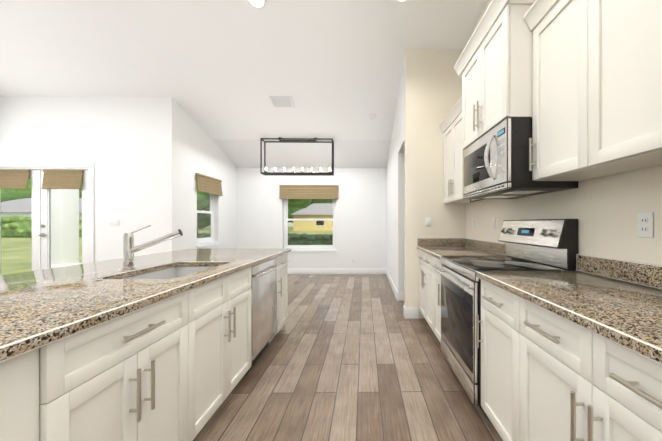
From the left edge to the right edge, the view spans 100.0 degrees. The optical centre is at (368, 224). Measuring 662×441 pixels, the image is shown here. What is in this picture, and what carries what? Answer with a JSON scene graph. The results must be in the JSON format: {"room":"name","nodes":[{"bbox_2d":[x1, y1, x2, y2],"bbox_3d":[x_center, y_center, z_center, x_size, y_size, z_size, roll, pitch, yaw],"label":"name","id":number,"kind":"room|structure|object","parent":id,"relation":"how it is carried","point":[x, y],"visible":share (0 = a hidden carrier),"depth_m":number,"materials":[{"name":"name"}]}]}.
{"room":"kitchen","nodes":[
{"label":"kitchen","id":0,"kind":"room"},
{"bbox_2d":[0,96,179,261],"bbox_3d":[-4.805,-0.862,4.361,3.470,4.100,0.160,0,0,-1],"label":"wall","id":1,"kind":"structure","parent":0,"point":[149,157],"depth_m":4.29,"materials":[{"name":"white paint"}]},
{"bbox_2d":[0,170,30,188],"bbox_3d":[-5.550,-0.693,4.260,0.590,0.297,0.063,0,0,-1],"label":"blinds","id":2,"kind":"object","parent":1,"relation":"attached to","point":[14,179],"visible":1,"depth_m":4.25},
{"bbox_2d":[0,163,93,274],"bbox_3d":[-5.135,0.118,4.341,1.750,2.140,0.187,0,0,-1],"label":"french door","id":3,"kind":"structure","parent":1,"relation":"attached to","point":[41,198],"depth_m":4.31,"materials":[{"name":"white"}]},
{"bbox_2d":[42,170,83,188],"bbox_3d":[-4.737,-0.693,4.272,0.590,0.297,0.063,0,0,-1],"label":"blinds","id":4,"kind":"object","parent":1,"relation":"attached to","point":[62,179],"visible":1,"depth_m":4.26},
{"bbox_2d":[109,218,118,225],"bbox_3d":[-3.958,-0.031,4.289,0.162,0.115,0.010,0,0,-1],"label":"light switch","id":5,"kind":"object","parent":1,"relation":"attached to","point":[113,221],"visible":1,"depth_m":4.29,"materials":[{"name":"white plastic"}]},
{"bbox_2d":[180,106,235,249],"bbox_3d":[-3.167,-0.863,5.491,0.160,4.100,2.010,0,0,-1],"label":"wall","id":6,"kind":"structure","parent":0,"point":[199,153],"depth_m":5.09,"materials":[{"name":"white paint"}]},
{"bbox_2d":[196,188,220,246],"bbox_3d":[-3.134,-0.222,5.317,0.170,1.275,0.800,0,0,-1],"label":"window","id":7,"kind":"structure","parent":6,"relation":"in","point":[201,241],"depth_m":5.48,"materials":[{"name":"white"}]},
{"bbox_2d":[195,173,222,195],"bbox_3d":[-3.049,-0.750,5.318,0.063,0.326,0.840,0,0,-1],"label":"blind","id":8,"kind":"object","parent":7,"relation":"attached to","point":[208,184],"visible":1,"depth_m":5.25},
{"bbox_2d":[0,0,486,167],"bbox_3d":[-2.251,-2.040,1.878,8.860,1.546,9.640,0,0,-1],"label":"ceiling","id":9,"kind":"structure","parent":0,"point":[219,72],"depth_m":3.62,"materials":[{"name":"white paint"}]},
{"bbox_2d":[247,0,265,8],"bbox_3d":[-1.177,-2.354,2.894,0.196,0.056,0.190,0,0,-1],"label":"recessed light","id":10,"kind":"object","parent":9,"relation":"in","point":[259,4],"visible":1,"depth_m":2.92,"materials":[{"name":"white plastic"}]},
{"bbox_2d":[269,96,294,107],"bbox_3d":[-1.380,-1.953,4.420,0.340,0.079,0.246,0,0,-1],"label":"ceiling vent","id":11,"kind":"object","parent":9,"relation":"in","point":[281,101],"visible":0.98,"depth_m":4.40,"materials":[{"name":"white metal"}]},
{"bbox_2d":[260,137,333,175],"bbox_3d":[-1.386,-1.339,5.433,1.390,0.722,0.220,0,0,-1],"label":"pendant chandelier","id":12,"kind":"object","parent":9,"relation":"hanging from","point":[296,140],"visible":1,"depth_m":5.42,"materials":[{"name":"black metal"}]},
{"bbox_2d":[368,114,375,119],"bbox_3d":[0.064,-1.858,4.795,0.130,0.058,0.126,0,0,-1],"label":"smoke detector","id":13,"kind":"object","parent":9,"relation":"attached to","point":[372,116],"visible":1,"depth_m":4.76,"materials":[{"name":"white plastic"}]},
{"bbox_2d":[236,167,383,268],"bbox_3d":[-1.339,-0.865,6.615,3.850,4.100,0.160,0,0,-1],"label":"wall","id":14,"kind":"structure","parent":0,"point":[360,201],"depth_m":6.54,"materials":[{"name":"white paint"}]},
{"bbox_2d":[279,185,338,198],"bbox_3d":[-1.397,-0.756,6.498,1.390,0.336,0.063,0,0,-1],"label":"blind","id":15,"kind":"object","parent":14,"relation":"attached to","point":[308,191],"visible":0.96,"depth_m":6.49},
{"bbox_2d":[284,199,336,251],"bbox_3d":[-1.399,-0.104,6.585,1.330,1.515,0.170,0,0,-1],"label":"window","id":16,"kind":"structure","parent":14,"relation":"in","point":[307,246],"depth_m":6.63,"materials":[{"name":"white"}]},
{"bbox_2d":[288,268,384,273],"bbox_3d":[-1.338,1.118,6.527,3.530,0.135,0.020,0,0,-1],"label":"baseboard","id":17,"kind":"structure","parent":14,"relation":"attached to","point":[339,270],"depth_m":6.53,"materials":[{"name":"white wood"}]},
{"bbox_2d":[193,274,502,440],"bbox_3d":[-2.251,1.252,1.873,8.860,0.120,9.620,0,0,-1],"label":"floor","id":18,"kind":"structure","parent":0,"point":[351,357],"depth_m":2.09,"materials":[{"name":"brown wood"}]},
{"bbox_2d":[0,249,290,440],"bbox_3d":[-1.425,0.735,1.612,1.164,0.914,3.035,0,0,-1],"label":"kitchen island","id":19,"kind":"object","parent":18,"relation":"on","point":[113,355],"visible":0.94,"depth_m":1.10,"materials":[{"name":"white paint"}]},
{"bbox_2d":[95,225,182,280],"bbox_3d":[-1.367,0.140,1.587,0.312,0.275,0.473,0,0,-1],"label":"faucet","id":20,"kind":"object","parent":19,"relation":"on","point":[129,249],"visible":1,"depth_m":1.72,"materials":[{"name":"silver metal"}]},
{"bbox_2d":[124,266,216,278],"bbox_3d":[-1.208,0.476,1.723,0.464,0.319,0.694,0,0,-1],"label":"sink","id":21,"kind":"object","parent":19,"relation":"in","point":[172,272],"visible":0.1,"depth_m":2.01,"materials":[{"name":"silver metal"}]},
{"bbox_2d":[241,257,279,379],"bbox_3d":[-1.158,0.756,2.404,0.654,0.870,0.604,0,0,-1],"label":"dishwasher","id":22,"kind":"object","parent":18,"relation":"on","point":[264,302],"visible":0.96,"depth_m":2.35,"materials":[{"name":"silver metal"}]},
{"bbox_2d":[417,246,484,323],"bbox_3d":[0.944,0.752,3.102,0.596,0.876,0.772,0,0,-1],"label":"base cabinet","id":23,"kind":"object","parent":18,"relation":"on","point":[424,251],"depth_m":3.12,"materials":[{"name":"white paint"}]},
{"bbox_2d":[429,254,500,342],"bbox_3d":[0.951,0.753,2.624,0.596,0.876,0.418,0,0,-1],"label":"base cabinet","id":24,"kind":"object","parent":18,"relation":"on","point":[434,259],"depth_m":2.68,"materials":[{"name":"white paint"}]},
{"bbox_2d":[435,219,577,419],"bbox_3d":[0.916,0.579,2.031,0.681,1.225,0.752,0,0,-1],"label":"range","id":25,"kind":"object","parent":18,"relation":"on","point":[542,245],"visible":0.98,"depth_m":1.86,"materials":[{"name":"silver metal"}]},
{"bbox_2d":[476,271,572,347],"bbox_3d":[0.960,0.754,2.032,0.596,0.876,0.883,0,0,-1],"label":"base cabinet","id":26,"kind":"object","parent":18,"relation":"on","point":[477,272],"depth_m":1.59,"materials":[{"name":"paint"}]},
{"bbox_2d":[477,274,620,440],"bbox_3d":[0.970,0.754,1.415,0.596,0.876,0.467,0,0,-1],"label":"base cabinet","id":27,"kind":"object","parent":18,"relation":"on","point":[494,321],"depth_m":1.45,"materials":[{"name":"white paint"}]},
{"bbox_2d":[509,286,661,440],"bbox_3d":[0.978,0.755,0.874,0.596,0.876,0.849,0,0,-1],"label":"base cabinet","id":28,"kind":"object","parent":18,"relation":"on","point":[571,355],"depth_m":0.91,"materials":[{"name":"white paint"}]},
{"bbox_2d":[384,0,661,317],"bbox_3d":[1.339,-0.858,1.921,1.680,4.100,9.290,0,0,-1],"label":"wall","id":29,"kind":"structure","parent":0,"point":[604,210],"depth_m":3.48,"materials":[{"name":"beige paint"}]},
{"bbox_2d":[385,268,400,300],"bbox_3d":[0.452,1.120,5.402,0.046,0.135,2.266,0,0,-1],"label":"baseboard","id":30,"kind":"structure","parent":29,"relation":"attached to","point":[397,294],"depth_m":4.81,"materials":[{"name":"white wood"}]},
{"bbox_2d":[425,217,430,225],"bbox_3d":[0.755,-0.030,3.482,0.070,0.115,0.010,0,0,-1],"label":"light switch","id":31,"kind":"object","parent":29,"relation":"attached to","point":[427,221],"visible":1,"depth_m":3.48,"materials":[{"name":"white plastic"}]},
{"bbox_2d":[439,56,486,203],"bbox_3d":[1.026,-0.830,2.919,0.437,1.140,1.136,0,0,-1],"label":"upper cabinet","id":32,"kind":"object","parent":29,"relation":"attached to","point":[451,135],"depth_m":3.13,"materials":[{"name":"white paint"}]},
{"bbox_2d":[459,12,498,195],"bbox_3d":[1.040,-0.786,2.031,0.437,1.055,0.883,0,0,-1],"label":"upper cabinet","id":33,"kind":"object","parent":29,"relation":"attached to","point":[479,101],"depth_m":2.02,"materials":[{"name":"white paint"}]},
{"bbox_2d":[463,118,577,198],"bbox_3d":[1.007,-0.428,2.031,0.503,0.425,0.752,0,0,-1],"label":"microwave","id":34,"kind":"object","parent":33,"relation":"attached to","point":[495,162],"visible":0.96,"depth_m":1.75,"materials":[{"name":"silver metal"}]},
{"bbox_2d":[492,217,495,228],"bbox_3d":[1.245,-0.009,2.745,0.010,0.115,0.070,0,0,-1],"label":"light switch","id":35,"kind":"object","parent":29,"relation":"attached to","point":[493,222],"visible":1,"depth_m":2.72,"materials":[{"name":"white plastic"}]},
{"bbox_2d":[499,0,661,180],"bbox_3d":[1.054,-0.827,1.080,0.437,1.140,1.262,0,0,-1],"label":"upper cabinet","id":36,"kind":"object","parent":29,"relation":"attached to","point":[579,82],"depth_m":1.27,"materials":[{"name":"white paint"}]},
{"bbox_2d":[637,212,653,237],"bbox_3d":[1.268,0.003,1.266,0.010,0.115,0.070,0,0,-1],"label":"outlet","id":37,"kind":"object","parent":29,"relation":"attached to","point":[645,224],"visible":1,"depth_m":1.26,"materials":[{"name":"white plastic"}]},
{"label":"outside","id":38,"kind":"structure","parent":0,"visible":0},
{"bbox_2d":[1,226,332,274],"bbox_3d":[-25.873,1.329,63.164,230.000,0.160,192.600,0,0,-1],"label":"lawn","id":39,"kind":"structure","parent":38,"point":[9,264],"depth_m":13.30,"materials":[{"name":"green plant"}]},
{"bbox_2d":[1,215,81,236],"bbox_3d":[-47.339,0.186,27.628,46.028,2.212,2.538,0,0,-1],"label":"hedge","id":40,"kind":"object","parent":39,"relation":"on","point":[12,230],"depth_m":26.82,"materials":[{"name":"green plant"}]},
{"bbox_2d":[1,198,81,216],"bbox_3d":[-53.627,-1.599,47.028,19.000,5.740,13.000,0,0,-1],"label":"house","id":41,"kind":"structure","parent":39,"relation":"on","point":[20,205],"depth_m":42.51,"materials":[{"name":"paint"}]},
{"bbox_2d":[51,189,81,267],"bbox_3d":[-8.243,-0.246,7.444,0.530,3.140,0.530,0,0,-1],"label":"porch column","id":42,"kind":"structure","parent":39,"relation":"on","point":[70,203],"depth_m":7.28,"materials":[{"name":"white paint"}]},
{"bbox_2d":[1,179,332,232],"bbox_3d":[-52.831,-9.331,49.886,154.867,21.196,76.624,0,0,-1],"label":"trees","id":43,"kind":"object","parent":39,"relation":"on","point":[5,193],"depth_m":34.87,"materials":[{"name":"green plant"}]},
{"bbox_2d":[197,233,332,244],"bbox_3d":[-3.113,0.832,12.059,12.069,0.963,0.729,0,0,-1],"label":"hedge","id":44,"kind":"object","parent":39,"relation":"on","point":[309,239],"depth_m":11.81,"materials":[{"name":"green plant"}]},
{"bbox_2d":[290,203,332,230],"bbox_3d":[-8.222,-1.512,56.733,12.900,5.540,11.000,0,0,-1],"label":"house","id":45,"kind":"structure","parent":39,"relation":"on","point":[315,208],"depth_m":51.72,"materials":[{"name":"paint"}]}
]}

